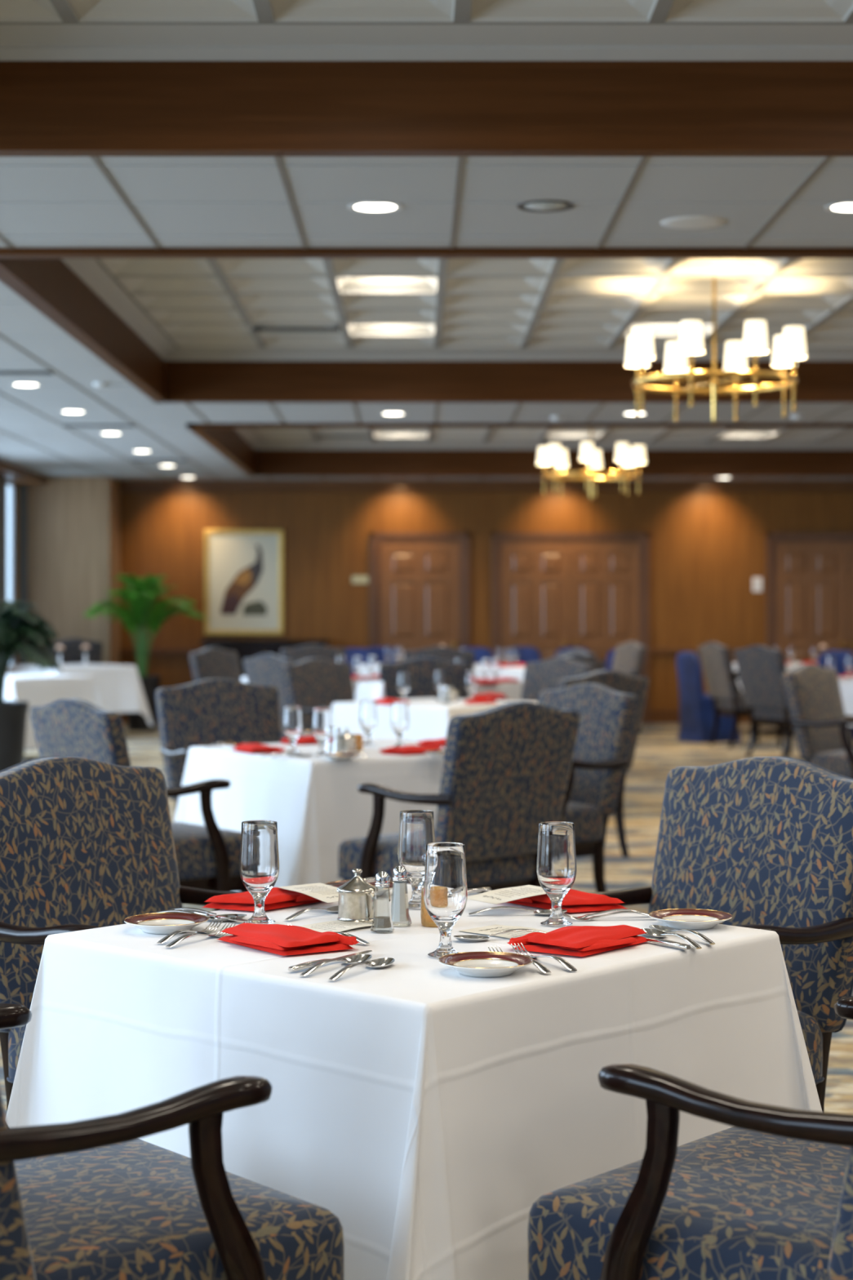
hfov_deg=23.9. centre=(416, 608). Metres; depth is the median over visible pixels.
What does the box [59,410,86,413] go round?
recessed light
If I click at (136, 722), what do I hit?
pot
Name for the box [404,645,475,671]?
armchair
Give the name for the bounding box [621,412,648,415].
recessed light
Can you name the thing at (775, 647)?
water goblet
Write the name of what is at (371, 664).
water goblet
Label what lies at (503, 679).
folded napkin
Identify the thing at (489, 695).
folded napkin
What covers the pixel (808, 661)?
folded napkin
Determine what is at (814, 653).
water goblet
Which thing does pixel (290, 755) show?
spoon
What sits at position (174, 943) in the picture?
fork
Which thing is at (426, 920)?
votive holder
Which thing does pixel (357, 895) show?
sugar pot
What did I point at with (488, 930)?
menu card
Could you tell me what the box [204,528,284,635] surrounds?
framed print
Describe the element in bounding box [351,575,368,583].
wall plaque
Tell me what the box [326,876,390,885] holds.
table knife
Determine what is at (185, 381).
ceiling beam
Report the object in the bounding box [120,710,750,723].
baseboard
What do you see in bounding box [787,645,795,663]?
water goblet
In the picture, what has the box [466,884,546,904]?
menu card
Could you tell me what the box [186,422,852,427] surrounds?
ceiling beam
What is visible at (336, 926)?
menu card
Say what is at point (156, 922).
bread plate
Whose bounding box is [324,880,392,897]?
bread plate
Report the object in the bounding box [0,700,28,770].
pot
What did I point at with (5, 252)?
ceiling beam
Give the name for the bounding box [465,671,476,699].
water goblet
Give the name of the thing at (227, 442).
ceiling beam
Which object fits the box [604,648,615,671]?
banquet chair
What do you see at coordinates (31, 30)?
ceiling
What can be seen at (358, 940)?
fork
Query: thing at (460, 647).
water goblet
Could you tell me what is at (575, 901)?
folded napkin
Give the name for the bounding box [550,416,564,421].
ceiling sensor
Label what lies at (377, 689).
tent card
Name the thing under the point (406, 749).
folded napkin
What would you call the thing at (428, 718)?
tablecloth
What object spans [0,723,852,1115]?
floor
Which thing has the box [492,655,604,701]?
armchair
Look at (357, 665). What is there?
water goblet
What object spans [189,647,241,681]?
armchair
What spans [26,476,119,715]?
wall pier
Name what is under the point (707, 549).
wall
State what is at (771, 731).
dining table
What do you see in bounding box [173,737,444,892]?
tablecloth
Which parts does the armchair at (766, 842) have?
armrest, backrest, armrest, seat, leg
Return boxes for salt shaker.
[332,726,342,751]
[391,866,411,926]
[438,684,444,702]
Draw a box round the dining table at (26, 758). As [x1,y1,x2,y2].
[24,755,39,760]
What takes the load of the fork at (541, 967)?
on the tablecloth at (424, 1104)
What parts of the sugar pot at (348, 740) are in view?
pot, lid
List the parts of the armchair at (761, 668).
leg, backrest, seat, seat frame, leg, leg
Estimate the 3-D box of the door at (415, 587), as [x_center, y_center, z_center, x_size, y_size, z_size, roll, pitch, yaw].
[0.040,0.228,23.652,1.170,2.245,0.096,0,0,0]
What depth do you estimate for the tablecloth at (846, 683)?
17.13 m
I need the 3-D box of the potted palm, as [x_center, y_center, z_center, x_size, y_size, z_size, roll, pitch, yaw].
[-2.995,0.479,22.298,1.400,1.743,1.154,0,0,-6]
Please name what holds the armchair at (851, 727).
on the floor
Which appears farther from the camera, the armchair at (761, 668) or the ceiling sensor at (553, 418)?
the armchair at (761, 668)
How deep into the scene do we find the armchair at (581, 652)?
16.45 m
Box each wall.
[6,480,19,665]
[120,492,852,710]
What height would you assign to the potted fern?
1.417 m
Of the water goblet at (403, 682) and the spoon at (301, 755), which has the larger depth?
the water goblet at (403, 682)
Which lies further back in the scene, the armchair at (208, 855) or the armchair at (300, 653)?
the armchair at (300, 653)
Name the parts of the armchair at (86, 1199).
armrest, backrest, armrest, seat, arm post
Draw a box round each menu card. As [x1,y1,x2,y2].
[279,882,338,902]
[299,920,394,932]
[458,924,549,938]
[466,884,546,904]
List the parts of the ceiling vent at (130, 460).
vent frame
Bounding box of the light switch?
[752,577,762,591]
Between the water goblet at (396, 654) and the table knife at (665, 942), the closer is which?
the table knife at (665, 942)
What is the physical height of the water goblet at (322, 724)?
0.191 m
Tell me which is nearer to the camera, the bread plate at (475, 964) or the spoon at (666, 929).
the bread plate at (475, 964)
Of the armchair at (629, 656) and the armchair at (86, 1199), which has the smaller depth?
the armchair at (86, 1199)
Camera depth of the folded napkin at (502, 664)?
20.45 m
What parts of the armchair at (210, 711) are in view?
armrest, arm post, backrest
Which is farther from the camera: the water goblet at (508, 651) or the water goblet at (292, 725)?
the water goblet at (508, 651)
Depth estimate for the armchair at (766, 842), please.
4.34 m
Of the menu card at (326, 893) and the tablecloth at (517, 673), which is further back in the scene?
the tablecloth at (517, 673)
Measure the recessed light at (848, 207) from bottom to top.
0.005 m
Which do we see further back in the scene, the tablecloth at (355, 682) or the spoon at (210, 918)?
the tablecloth at (355, 682)
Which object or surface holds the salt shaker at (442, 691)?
on the tablecloth at (428, 718)
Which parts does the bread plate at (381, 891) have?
plate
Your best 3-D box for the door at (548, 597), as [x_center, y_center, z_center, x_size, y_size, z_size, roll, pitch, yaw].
[1.810,0.228,23.652,1.850,2.245,0.096,0,0,0]
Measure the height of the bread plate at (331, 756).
0.021 m
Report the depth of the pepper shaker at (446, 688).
12.50 m
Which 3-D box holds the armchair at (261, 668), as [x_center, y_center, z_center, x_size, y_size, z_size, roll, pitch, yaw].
[-0.851,0.842,14.912,0.674,1.026,0.704,0,0,-37]
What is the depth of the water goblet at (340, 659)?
17.27 m
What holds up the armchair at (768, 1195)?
on the floor
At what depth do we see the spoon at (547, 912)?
3.90 m
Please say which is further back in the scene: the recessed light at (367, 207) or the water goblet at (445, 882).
the recessed light at (367, 207)
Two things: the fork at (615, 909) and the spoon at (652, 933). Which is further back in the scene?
the fork at (615, 909)
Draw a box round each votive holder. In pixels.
[351,733,363,751]
[420,887,437,927]
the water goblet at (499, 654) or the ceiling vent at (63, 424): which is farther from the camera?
the water goblet at (499, 654)
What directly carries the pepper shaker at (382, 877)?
on the tablecloth at (424, 1104)
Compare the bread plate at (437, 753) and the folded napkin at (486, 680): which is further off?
the folded napkin at (486, 680)
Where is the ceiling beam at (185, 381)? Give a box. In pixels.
[157,360,852,402]
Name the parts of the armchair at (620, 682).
backrest, leg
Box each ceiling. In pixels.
[0,0,852,61]
[0,156,852,480]
[61,258,852,360]
[233,427,852,449]
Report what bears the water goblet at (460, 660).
on the tablecloth at (513, 690)
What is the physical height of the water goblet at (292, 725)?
0.191 m
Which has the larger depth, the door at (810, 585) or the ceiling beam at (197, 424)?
the door at (810, 585)
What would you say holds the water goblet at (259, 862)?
on the tablecloth at (424, 1104)
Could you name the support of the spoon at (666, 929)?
on the tablecloth at (424, 1104)
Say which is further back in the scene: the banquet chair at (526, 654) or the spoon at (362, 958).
the banquet chair at (526, 654)
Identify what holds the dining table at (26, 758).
on the floor
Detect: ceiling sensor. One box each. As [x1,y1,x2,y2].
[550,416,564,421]
[790,413,804,419]
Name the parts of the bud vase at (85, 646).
vase glass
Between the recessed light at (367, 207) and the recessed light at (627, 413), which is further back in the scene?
the recessed light at (627, 413)
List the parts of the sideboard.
drawer, cabinet door, drawer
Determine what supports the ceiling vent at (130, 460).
in the ceiling at (46, 202)
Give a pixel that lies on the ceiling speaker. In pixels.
(691, 222)
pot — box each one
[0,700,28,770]
[126,675,160,731]
[337,868,377,922]
[339,728,358,752]
[445,685,459,701]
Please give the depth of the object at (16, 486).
22.65 m
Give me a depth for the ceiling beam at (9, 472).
21.64 m
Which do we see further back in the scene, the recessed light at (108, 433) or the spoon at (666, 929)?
the recessed light at (108, 433)
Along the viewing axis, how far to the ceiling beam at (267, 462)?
22.32 m
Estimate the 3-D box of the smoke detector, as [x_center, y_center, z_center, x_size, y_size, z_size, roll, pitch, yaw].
[-2.100,-1.486,13.400,0.110,0.031,0.110,0,0,0]
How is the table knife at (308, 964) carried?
on the tablecloth at (424, 1104)
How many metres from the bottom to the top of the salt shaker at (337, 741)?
0.111 m
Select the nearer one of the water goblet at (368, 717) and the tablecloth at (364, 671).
the water goblet at (368, 717)
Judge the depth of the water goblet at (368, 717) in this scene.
8.74 m
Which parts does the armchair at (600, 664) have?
armrest, backrest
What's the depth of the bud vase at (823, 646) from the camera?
21.28 m
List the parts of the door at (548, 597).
knob, knob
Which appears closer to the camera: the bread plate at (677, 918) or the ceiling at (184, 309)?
the bread plate at (677, 918)
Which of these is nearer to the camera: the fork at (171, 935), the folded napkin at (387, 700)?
the fork at (171, 935)
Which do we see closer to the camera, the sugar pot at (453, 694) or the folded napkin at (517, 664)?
the sugar pot at (453, 694)
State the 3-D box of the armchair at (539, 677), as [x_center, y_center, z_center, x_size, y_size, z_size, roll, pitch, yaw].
[0.748,0.842,13.392,0.674,1.026,0.704,0,0,-41]
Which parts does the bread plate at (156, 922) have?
plate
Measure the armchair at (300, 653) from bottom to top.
1.026 m
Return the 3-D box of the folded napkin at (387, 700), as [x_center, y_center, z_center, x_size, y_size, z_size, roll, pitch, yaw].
[-0.169,0.576,12.510,0.153,0.035,0.255,0,0,-38]
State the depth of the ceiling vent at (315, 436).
21.25 m
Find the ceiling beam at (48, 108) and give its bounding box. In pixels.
[0,61,852,156]
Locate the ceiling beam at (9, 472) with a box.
[0,460,47,484]
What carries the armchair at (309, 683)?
on the floor
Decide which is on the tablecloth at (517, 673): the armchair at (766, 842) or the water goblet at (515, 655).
the water goblet at (515, 655)
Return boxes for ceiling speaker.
[660,215,726,229]
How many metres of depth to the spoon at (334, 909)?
3.88 m
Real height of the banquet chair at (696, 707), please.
0.910 m
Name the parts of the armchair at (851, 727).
leg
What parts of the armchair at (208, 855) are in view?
backrest, armrest, seat, seat frame, arm post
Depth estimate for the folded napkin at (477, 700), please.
12.53 m
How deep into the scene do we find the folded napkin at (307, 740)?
8.81 m
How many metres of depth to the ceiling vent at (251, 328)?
13.11 m
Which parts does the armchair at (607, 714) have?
arm post, seat, seat frame, backrest, armrest, leg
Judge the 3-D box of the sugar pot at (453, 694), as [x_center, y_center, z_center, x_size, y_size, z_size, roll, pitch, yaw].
[0.223,0.545,12.874,0.079,0.098,0.079,0,0,44]
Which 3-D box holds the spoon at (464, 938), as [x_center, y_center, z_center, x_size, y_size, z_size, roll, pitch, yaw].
[0.158,0.588,3.618,0.192,0.022,0.043,0,0,-16]
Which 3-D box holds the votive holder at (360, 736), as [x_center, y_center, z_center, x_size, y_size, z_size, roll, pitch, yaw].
[-0.250,0.560,8.403,0.053,0.068,0.053,0,0,-17]
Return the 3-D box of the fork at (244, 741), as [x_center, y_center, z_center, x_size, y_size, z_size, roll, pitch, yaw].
[-0.820,0.586,8.674,0.195,0.019,0.024,0,0,-34]
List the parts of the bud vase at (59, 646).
vase glass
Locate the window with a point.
(11, 485)
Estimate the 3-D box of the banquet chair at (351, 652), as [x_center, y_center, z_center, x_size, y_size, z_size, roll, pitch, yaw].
[-0.661,0.895,22.313,0.490,0.910,0.536,0,0,-6]
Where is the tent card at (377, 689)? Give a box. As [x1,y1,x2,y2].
[369,681,385,700]
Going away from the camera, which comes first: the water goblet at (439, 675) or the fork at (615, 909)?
the fork at (615, 909)
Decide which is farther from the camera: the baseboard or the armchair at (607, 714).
the baseboard
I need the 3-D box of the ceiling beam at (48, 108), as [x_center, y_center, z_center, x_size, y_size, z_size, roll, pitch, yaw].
[1.940,-1.615,6.505,7.620,0.290,0.090,0,0,0]
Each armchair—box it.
[0,755,240,1111]
[0,1003,344,1279]
[29,697,248,892]
[47,638,102,663]
[155,678,281,911]
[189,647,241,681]
[243,653,294,742]
[280,644,346,662]
[281,657,355,737]
[337,702,580,893]
[368,657,470,700]
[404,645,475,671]
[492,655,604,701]
[520,657,595,702]
[528,995,852,1279]
[537,683,637,892]
[556,648,595,659]
[557,670,648,857]
[587,755,852,1111]
[611,641,646,676]
[698,642,782,747]
[734,645,793,758]
[782,663,852,778]
[846,672,852,747]
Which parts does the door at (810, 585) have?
knob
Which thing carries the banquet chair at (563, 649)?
on the floor
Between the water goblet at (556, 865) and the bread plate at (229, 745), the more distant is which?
the bread plate at (229, 745)
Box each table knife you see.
[169,906,248,921]
[288,950,372,971]
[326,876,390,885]
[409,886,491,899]
[644,937,690,949]
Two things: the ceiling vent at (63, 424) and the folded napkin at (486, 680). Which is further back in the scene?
the ceiling vent at (63, 424)
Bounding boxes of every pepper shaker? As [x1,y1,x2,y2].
[325,725,333,752]
[370,871,394,933]
[443,686,450,704]
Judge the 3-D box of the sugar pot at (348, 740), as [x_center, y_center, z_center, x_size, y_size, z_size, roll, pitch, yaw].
[-0.291,0.545,8.339,0.079,0.098,0.079,0,0,23]
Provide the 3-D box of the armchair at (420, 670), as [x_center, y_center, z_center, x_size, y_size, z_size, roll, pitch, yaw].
[0.026,0.842,13.886,0.704,1.026,0.674,0,0,-6]
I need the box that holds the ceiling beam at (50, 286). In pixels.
[0,258,166,402]
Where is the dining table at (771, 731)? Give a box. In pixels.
[760,726,795,733]
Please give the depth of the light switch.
23.69 m
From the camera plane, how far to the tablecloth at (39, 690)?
17.35 m
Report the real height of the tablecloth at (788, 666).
0.634 m
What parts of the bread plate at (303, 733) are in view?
plate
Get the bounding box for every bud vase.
[55,644,64,665]
[81,644,89,664]
[819,644,827,648]
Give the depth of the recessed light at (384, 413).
15.47 m
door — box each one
[370,532,470,662]
[492,532,649,723]
[766,532,852,662]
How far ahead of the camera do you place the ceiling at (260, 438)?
21.95 m
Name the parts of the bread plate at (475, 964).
plate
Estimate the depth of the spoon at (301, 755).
8.05 m
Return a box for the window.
[6,481,13,665]
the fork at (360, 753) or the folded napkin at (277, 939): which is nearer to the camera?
the folded napkin at (277, 939)
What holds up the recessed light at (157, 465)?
in the ceiling at (46, 202)
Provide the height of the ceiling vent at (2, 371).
0.015 m
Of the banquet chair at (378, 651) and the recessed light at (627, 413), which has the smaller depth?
the recessed light at (627, 413)
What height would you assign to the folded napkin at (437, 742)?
0.035 m
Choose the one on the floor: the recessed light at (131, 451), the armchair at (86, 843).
the armchair at (86, 843)
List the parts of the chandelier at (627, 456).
candle arm, lamp shade, candle arm, lamp shade, candle arm, lamp shade, candle arm, lamp shade, ceiling rod, candle arm, lamp shade, lamp shade, candle arm, candle arm, lamp shade, lamp shade, candle arm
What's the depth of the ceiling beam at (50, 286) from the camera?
10.93 m
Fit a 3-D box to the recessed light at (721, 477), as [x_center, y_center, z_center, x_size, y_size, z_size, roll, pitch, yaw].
[3.520,-1.498,23.100,0.208,0.005,0.208,0,0,0]
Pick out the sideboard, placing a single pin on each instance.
(244, 648)
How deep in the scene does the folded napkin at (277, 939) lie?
3.50 m
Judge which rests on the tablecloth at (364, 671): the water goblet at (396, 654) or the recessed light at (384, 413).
the water goblet at (396, 654)
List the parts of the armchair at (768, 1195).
arm post, seat, armrest, backrest, armrest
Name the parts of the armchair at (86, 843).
leg, seat, armrest, backrest, armrest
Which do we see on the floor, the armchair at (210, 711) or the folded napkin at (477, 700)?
the armchair at (210, 711)
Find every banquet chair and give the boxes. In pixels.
[344,647,373,675]
[366,646,398,663]
[466,647,493,665]
[504,646,540,664]
[555,647,590,657]
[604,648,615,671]
[676,651,742,742]
[817,650,852,735]
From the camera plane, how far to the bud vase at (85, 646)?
21.29 m
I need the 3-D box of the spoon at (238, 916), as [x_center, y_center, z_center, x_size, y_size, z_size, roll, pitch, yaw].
[-0.414,0.588,3.875,0.192,0.022,0.043,0,0,22]
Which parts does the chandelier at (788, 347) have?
candle arm, lamp shade, candle arm, lamp shade, lamp shade, candle arm, candle arm, lamp shade, ceiling rod, candle arm, lamp shade, candle arm, lamp shade, candle arm, lamp shade, candle arm, lamp shade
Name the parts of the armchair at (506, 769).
arm post, armrest, seat, seat frame, backrest, leg, armrest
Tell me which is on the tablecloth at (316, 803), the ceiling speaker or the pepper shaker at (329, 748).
the pepper shaker at (329, 748)
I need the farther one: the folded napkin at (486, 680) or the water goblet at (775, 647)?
the water goblet at (775, 647)
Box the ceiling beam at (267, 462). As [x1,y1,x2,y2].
[254,449,852,475]
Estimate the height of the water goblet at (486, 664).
0.191 m
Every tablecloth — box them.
[4,673,102,761]
[5,884,822,1279]
[6,663,152,725]
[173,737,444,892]
[241,675,379,695]
[329,697,537,741]
[355,681,523,701]
[358,663,481,675]
[474,665,524,681]
[732,662,817,726]
[838,676,852,726]
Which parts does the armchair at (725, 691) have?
leg, backrest, seat, seat frame, armrest, leg, arm post, leg, leg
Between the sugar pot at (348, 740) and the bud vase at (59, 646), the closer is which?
the sugar pot at (348, 740)
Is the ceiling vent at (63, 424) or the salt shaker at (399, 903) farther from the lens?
the ceiling vent at (63, 424)
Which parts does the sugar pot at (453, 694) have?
pot, lid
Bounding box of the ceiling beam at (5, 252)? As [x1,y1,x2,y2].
[0,247,852,258]
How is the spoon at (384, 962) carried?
on the tablecloth at (424, 1104)
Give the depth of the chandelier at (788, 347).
11.31 m
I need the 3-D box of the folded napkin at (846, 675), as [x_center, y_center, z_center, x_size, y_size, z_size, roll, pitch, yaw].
[3.760,0.576,17.400,0.255,0.035,0.153,0,0,-42]
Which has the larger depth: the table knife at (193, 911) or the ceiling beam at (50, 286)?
the ceiling beam at (50, 286)
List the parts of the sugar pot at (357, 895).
knob, pot, lid, handle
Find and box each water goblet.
[239,820,279,924]
[283,706,302,753]
[312,707,331,755]
[336,655,344,662]
[352,656,361,675]
[360,700,377,745]
[367,655,376,675]
[383,646,391,662]
[391,702,408,746]
[392,646,399,662]
[397,672,409,700]
[397,809,435,908]
[399,645,405,661]
[423,842,467,957]
[433,670,445,699]
[454,657,462,662]
[459,646,466,650]
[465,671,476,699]
[480,658,490,679]
[491,657,501,679]
[495,647,502,660]
[504,647,511,663]
[511,647,519,663]
[536,821,577,926]
[773,645,779,649]
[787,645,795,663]
[810,645,817,661]
[826,655,835,669]
[845,655,852,678]
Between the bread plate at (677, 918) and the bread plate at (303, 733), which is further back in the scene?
the bread plate at (303, 733)
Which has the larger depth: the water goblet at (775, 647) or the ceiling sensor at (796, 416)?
the water goblet at (775, 647)
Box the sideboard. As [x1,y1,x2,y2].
[199,639,329,677]
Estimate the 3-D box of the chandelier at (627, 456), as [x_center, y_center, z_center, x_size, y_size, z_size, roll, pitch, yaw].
[1.700,-1.522,19.600,1.004,0.935,1.004,0,0,-14]
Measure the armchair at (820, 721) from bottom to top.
1.026 m
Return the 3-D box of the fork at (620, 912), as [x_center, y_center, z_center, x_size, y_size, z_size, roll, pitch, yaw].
[0.370,0.586,3.842,0.195,0.019,0.024,0,0,-4]
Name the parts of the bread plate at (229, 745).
plate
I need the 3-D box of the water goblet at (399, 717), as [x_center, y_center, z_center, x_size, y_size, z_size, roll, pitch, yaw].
[-0.072,0.498,8.633,0.076,0.191,0.076,0,0,0]
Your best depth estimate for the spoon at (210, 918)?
3.85 m
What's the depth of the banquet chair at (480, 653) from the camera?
22.89 m
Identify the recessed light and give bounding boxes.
[9,382,41,386]
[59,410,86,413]
[99,432,123,435]
[130,450,152,452]
[157,465,177,466]
[178,476,195,478]
[347,200,403,213]
[379,412,406,415]
[517,200,573,212]
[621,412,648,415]
[714,476,732,478]
[824,201,852,213]
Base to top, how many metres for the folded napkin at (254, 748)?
0.035 m
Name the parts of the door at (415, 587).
knob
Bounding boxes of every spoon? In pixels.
[151,909,236,922]
[172,906,247,920]
[260,752,302,757]
[270,753,311,758]
[284,905,337,920]
[299,954,372,977]
[328,957,395,981]
[453,928,546,942]
[467,888,493,892]
[468,906,567,915]
[641,928,702,949]
[648,924,715,944]
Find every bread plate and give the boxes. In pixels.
[124,912,208,933]
[221,742,252,749]
[300,731,313,736]
[320,752,359,759]
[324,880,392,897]
[424,750,444,757]
[438,951,533,977]
[648,908,732,929]
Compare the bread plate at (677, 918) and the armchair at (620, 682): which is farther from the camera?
the armchair at (620, 682)
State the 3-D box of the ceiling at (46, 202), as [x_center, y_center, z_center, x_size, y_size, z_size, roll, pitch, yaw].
[1.650,-1.508,10.050,12.700,0.024,27.300,0,0,0]
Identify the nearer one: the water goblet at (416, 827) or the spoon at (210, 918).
the spoon at (210, 918)
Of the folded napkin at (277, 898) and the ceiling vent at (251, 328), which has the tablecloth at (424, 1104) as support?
the folded napkin at (277, 898)
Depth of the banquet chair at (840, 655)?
21.11 m
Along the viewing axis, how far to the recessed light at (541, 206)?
7.47 m
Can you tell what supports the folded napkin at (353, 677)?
on the tablecloth at (355, 682)
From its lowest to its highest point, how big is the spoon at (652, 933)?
0.022 m
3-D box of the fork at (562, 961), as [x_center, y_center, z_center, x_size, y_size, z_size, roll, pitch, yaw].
[0.214,0.586,3.378,0.024,0.019,0.195,0,0,-26]
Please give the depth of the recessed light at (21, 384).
13.48 m
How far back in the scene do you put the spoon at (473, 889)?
4.15 m
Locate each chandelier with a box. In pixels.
[537,427,646,499]
[625,277,806,423]
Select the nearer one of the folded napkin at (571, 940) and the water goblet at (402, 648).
the folded napkin at (571, 940)
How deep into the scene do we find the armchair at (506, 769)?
7.12 m
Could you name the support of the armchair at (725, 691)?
on the floor
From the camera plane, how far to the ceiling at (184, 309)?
12.26 m
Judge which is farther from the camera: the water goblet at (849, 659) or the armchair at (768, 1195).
the water goblet at (849, 659)
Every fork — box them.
[156,919,222,944]
[165,922,235,947]
[205,741,246,746]
[287,924,369,944]
[341,750,367,757]
[487,945,551,973]
[511,942,577,971]
[562,908,648,918]
[562,911,648,921]
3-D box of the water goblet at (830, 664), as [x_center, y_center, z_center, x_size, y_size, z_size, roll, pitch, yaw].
[3.548,0.498,17.250,0.076,0.191,0.076,0,0,0]
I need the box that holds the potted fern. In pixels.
[0,599,62,770]
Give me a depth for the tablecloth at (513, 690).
16.19 m
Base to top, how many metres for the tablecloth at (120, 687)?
0.634 m
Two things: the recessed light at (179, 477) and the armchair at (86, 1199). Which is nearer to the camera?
the armchair at (86, 1199)
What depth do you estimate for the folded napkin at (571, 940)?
3.49 m
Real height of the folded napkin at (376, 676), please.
0.035 m
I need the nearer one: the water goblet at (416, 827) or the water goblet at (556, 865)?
the water goblet at (556, 865)
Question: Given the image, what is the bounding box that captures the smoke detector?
[93,382,109,387]
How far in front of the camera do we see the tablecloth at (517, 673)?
20.39 m
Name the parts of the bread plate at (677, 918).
plate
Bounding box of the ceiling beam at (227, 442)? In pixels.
[186,422,256,475]
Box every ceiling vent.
[0,369,54,374]
[61,423,135,426]
[128,458,188,461]
[248,326,342,331]
[313,435,370,437]
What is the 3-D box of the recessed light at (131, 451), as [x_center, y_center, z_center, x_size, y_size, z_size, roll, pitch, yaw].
[-2.620,-1.498,19.200,0.208,0.005,0.208,0,0,0]
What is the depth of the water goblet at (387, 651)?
21.47 m
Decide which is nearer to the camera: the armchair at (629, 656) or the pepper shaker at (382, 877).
the pepper shaker at (382, 877)
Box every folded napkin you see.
[200,887,321,911]
[216,922,359,955]
[232,742,285,753]
[280,735,334,744]
[351,675,368,679]
[368,674,379,678]
[373,697,409,704]
[379,744,442,755]
[417,737,446,746]
[463,697,497,704]
[472,692,506,698]
[476,678,502,683]
[492,677,519,682]
[500,662,513,666]
[506,888,626,912]
[507,924,648,956]
[512,662,526,666]
[800,660,817,664]
[841,672,852,677]
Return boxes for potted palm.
[80,573,207,731]
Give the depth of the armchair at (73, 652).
22.24 m
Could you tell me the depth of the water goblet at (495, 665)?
16.27 m
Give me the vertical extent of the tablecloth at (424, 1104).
0.749 m

